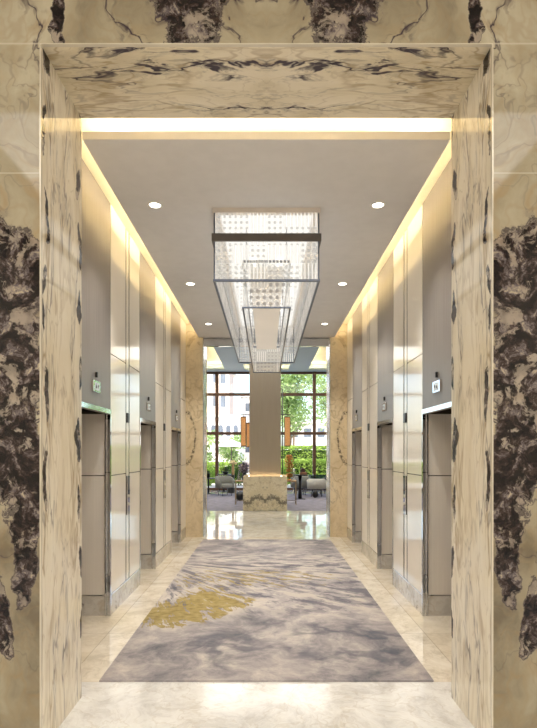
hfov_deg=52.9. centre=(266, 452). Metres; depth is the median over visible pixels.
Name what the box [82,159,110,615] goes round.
entrance
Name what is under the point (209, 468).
shrub
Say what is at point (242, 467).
flower vase
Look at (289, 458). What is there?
sculpture
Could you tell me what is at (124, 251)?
wall
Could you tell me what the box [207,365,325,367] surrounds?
wall
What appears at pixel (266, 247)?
chandelier
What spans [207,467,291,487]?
ground
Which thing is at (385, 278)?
entrance
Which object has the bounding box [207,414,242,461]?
building
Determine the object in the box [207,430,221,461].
tree
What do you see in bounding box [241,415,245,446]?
lantern
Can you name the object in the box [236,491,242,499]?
pouf
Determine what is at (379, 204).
recessed light
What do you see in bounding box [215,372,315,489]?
window
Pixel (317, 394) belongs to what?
window
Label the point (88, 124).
lighting
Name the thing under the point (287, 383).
tree
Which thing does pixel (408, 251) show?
wall
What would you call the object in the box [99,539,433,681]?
area rug
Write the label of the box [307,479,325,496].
lounge chair
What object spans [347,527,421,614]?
baseboard
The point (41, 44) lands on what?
trim
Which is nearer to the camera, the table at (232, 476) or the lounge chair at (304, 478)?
the lounge chair at (304, 478)
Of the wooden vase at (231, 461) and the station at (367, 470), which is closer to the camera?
the station at (367, 470)
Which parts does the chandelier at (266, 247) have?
corner post, crystal panel, crystal panel, crystal panel, light plate, crystal panel, crystal cross panel, crystal cross panel, crystal cross panel, crystal panel, crystal panel, crystal panel, crystal panel, corner post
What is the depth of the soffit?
3.28 m
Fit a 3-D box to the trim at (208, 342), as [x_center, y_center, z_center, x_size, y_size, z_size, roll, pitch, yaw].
[0.000,-2.188,10.700,2.480,0.156,0.080,0,0,0]
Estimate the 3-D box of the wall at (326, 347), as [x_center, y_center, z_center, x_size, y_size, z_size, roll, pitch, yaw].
[1.429,-1.000,11.025,0.350,5.300,0.550,0,0,0]
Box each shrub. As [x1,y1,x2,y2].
[207,465,214,485]
[226,460,248,485]
[281,463,292,484]
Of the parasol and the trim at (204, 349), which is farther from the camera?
the parasol
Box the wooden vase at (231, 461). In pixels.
[229,460,237,474]
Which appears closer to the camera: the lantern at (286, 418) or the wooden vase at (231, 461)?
the lantern at (286, 418)
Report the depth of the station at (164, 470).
8.34 m
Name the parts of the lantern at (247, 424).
lamp shade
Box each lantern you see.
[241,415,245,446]
[246,415,248,446]
[284,416,289,446]
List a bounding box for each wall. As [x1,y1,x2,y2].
[0,0,536,727]
[82,205,185,594]
[185,324,347,536]
[204,347,206,531]
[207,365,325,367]
[326,347,327,531]
[347,205,450,594]
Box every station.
[126,476,129,514]
[164,470,165,497]
[367,470,368,497]
[403,476,406,514]
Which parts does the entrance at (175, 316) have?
reveal panel, header panel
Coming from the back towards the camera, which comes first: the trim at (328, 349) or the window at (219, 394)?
the window at (219, 394)
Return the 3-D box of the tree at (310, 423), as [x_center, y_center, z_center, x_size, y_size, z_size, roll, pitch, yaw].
[2.754,-4.197,52.962,6.921,11.900,6.429,0,0,0]
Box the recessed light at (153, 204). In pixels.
[147,201,162,208]
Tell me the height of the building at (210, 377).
12.750 m
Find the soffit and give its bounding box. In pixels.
[43,47,489,117]
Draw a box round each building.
[207,374,214,413]
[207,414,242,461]
[219,374,235,413]
[240,396,248,463]
[283,422,325,449]
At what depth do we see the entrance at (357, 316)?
9.83 m
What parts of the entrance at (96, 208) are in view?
reveal panel, lantern plate, header panel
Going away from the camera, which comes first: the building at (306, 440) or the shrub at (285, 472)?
the shrub at (285, 472)
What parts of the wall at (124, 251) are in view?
wall panel, wall panel, wall panel, skirting rail, wall panel, wall panel, wall panel, wall panel, wall panel, wall panel, channel rail, wall panel, wall panel, wall panel, wall panel, wall panel, wall panel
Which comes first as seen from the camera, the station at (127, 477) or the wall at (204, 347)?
the station at (127, 477)
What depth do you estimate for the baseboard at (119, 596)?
6.33 m
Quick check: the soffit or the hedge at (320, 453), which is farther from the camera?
the hedge at (320, 453)
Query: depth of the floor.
3.82 m
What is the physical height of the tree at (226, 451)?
3.252 m
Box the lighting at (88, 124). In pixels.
[82,118,450,323]
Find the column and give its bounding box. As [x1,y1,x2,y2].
[243,347,286,510]
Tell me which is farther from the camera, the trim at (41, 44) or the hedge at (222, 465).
the hedge at (222, 465)
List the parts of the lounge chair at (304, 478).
backrest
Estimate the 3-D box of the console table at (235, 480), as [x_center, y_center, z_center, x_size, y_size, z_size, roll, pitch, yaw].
[-0.628,1.263,17.410,0.750,0.774,0.420,0,0,0]
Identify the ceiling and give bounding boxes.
[82,131,450,336]
[207,347,325,371]
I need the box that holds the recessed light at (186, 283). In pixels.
[185,282,195,285]
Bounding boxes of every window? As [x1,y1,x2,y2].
[207,372,214,489]
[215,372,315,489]
[316,372,325,489]
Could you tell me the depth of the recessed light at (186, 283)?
7.22 m
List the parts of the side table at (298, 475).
stem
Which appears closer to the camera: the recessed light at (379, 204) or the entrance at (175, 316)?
the recessed light at (379, 204)
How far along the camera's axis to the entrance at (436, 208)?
5.41 m
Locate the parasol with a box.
[214,440,240,459]
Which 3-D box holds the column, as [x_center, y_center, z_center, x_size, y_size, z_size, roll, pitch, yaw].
[-0.040,-0.975,16.027,1.254,5.250,1.254,0,0,0]
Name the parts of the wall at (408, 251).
wall panel, wall panel, wall panel, wall panel, wall panel, wall panel, channel rail, wall panel, wall panel, wall panel, wall panel, wall panel, wall panel, skirting rail, wall panel, wall panel, wall panel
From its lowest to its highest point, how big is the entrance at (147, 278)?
4.180 m
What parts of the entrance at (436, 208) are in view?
header panel, lantern plate, reveal panel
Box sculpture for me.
[284,455,293,479]
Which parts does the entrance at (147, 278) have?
reveal panel, header panel, lantern plate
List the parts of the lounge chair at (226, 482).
backrest, seat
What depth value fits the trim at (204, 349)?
10.80 m
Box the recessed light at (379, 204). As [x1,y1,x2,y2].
[370,201,385,208]
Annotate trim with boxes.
[40,43,492,727]
[203,346,205,536]
[204,338,328,346]
[327,346,329,536]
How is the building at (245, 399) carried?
on the ground
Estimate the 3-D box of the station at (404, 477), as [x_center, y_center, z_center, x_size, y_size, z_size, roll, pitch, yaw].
[1.578,0.480,6.162,0.028,0.440,0.108,0,0,0]
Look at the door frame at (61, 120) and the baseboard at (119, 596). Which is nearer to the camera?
the door frame at (61, 120)
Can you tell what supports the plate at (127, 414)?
attached to the wall at (124, 251)
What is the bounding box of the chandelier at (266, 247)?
[212,208,320,372]
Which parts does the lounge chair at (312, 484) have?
backrest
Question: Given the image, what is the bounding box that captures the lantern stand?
[240,389,290,474]
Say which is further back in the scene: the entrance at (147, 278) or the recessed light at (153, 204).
the entrance at (147, 278)
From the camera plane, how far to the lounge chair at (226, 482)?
20.86 m
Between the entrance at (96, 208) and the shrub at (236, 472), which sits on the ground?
the shrub at (236, 472)
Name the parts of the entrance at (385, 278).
lantern plate, header panel, reveal panel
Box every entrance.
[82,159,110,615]
[138,250,155,584]
[171,301,180,551]
[352,301,361,551]
[377,250,394,584]
[422,159,450,615]
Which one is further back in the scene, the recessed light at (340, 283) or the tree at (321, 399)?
the tree at (321, 399)
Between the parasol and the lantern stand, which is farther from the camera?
the parasol
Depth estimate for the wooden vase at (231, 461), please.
22.35 m
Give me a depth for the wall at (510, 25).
2.99 m
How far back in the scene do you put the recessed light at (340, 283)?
7.22 m
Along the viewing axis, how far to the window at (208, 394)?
23.96 m
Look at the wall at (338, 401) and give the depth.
10.60 m
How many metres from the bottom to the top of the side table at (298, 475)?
0.878 m
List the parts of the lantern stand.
post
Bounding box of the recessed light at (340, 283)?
[337,282,347,285]
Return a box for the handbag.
[312,490,318,497]
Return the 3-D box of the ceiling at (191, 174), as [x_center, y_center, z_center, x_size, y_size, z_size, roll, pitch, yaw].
[0.000,-2.299,7.255,2.666,0.058,6.690,0,0,0]
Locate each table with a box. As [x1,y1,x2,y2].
[227,475,234,492]
[235,480,242,504]
[287,480,295,503]
[293,474,307,498]
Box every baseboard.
[111,527,185,614]
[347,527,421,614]
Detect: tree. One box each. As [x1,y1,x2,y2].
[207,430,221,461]
[213,435,246,465]
[281,374,318,449]
[283,374,325,449]
[302,374,325,431]
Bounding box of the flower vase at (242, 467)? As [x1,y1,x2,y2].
[238,461,248,479]
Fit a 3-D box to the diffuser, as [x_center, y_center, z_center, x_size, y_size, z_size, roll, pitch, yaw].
[0.000,-1.798,7.285,0.340,0.015,4.090,0,0,0]
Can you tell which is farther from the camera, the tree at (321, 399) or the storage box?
the tree at (321, 399)
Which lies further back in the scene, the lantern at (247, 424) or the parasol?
the parasol
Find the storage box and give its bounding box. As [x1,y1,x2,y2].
[299,468,306,474]
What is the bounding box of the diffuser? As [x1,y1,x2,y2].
[251,267,283,348]
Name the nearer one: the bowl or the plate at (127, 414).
the plate at (127, 414)
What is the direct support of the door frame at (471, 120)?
attached to the wall
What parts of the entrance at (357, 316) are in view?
header panel, reveal panel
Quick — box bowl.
[222,467,228,473]
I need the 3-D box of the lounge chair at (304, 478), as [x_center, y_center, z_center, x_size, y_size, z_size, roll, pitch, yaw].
[1.322,1.271,21.260,0.762,0.762,0.682,0,0,-10]
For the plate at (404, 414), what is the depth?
6.13 m
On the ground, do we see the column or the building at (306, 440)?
the building at (306, 440)
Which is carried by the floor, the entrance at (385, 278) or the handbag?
the handbag
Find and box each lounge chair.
[215,476,234,495]
[290,476,308,494]
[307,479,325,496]
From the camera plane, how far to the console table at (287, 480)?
17.59 m
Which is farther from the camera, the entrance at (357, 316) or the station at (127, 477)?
the entrance at (357, 316)
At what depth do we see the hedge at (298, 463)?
30.13 m
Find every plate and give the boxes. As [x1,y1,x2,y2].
[126,413,129,422]
[403,413,406,422]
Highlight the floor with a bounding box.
[59,490,473,727]
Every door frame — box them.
[42,47,81,727]
[451,47,490,727]
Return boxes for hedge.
[207,461,241,482]
[281,445,325,458]
[281,458,325,483]

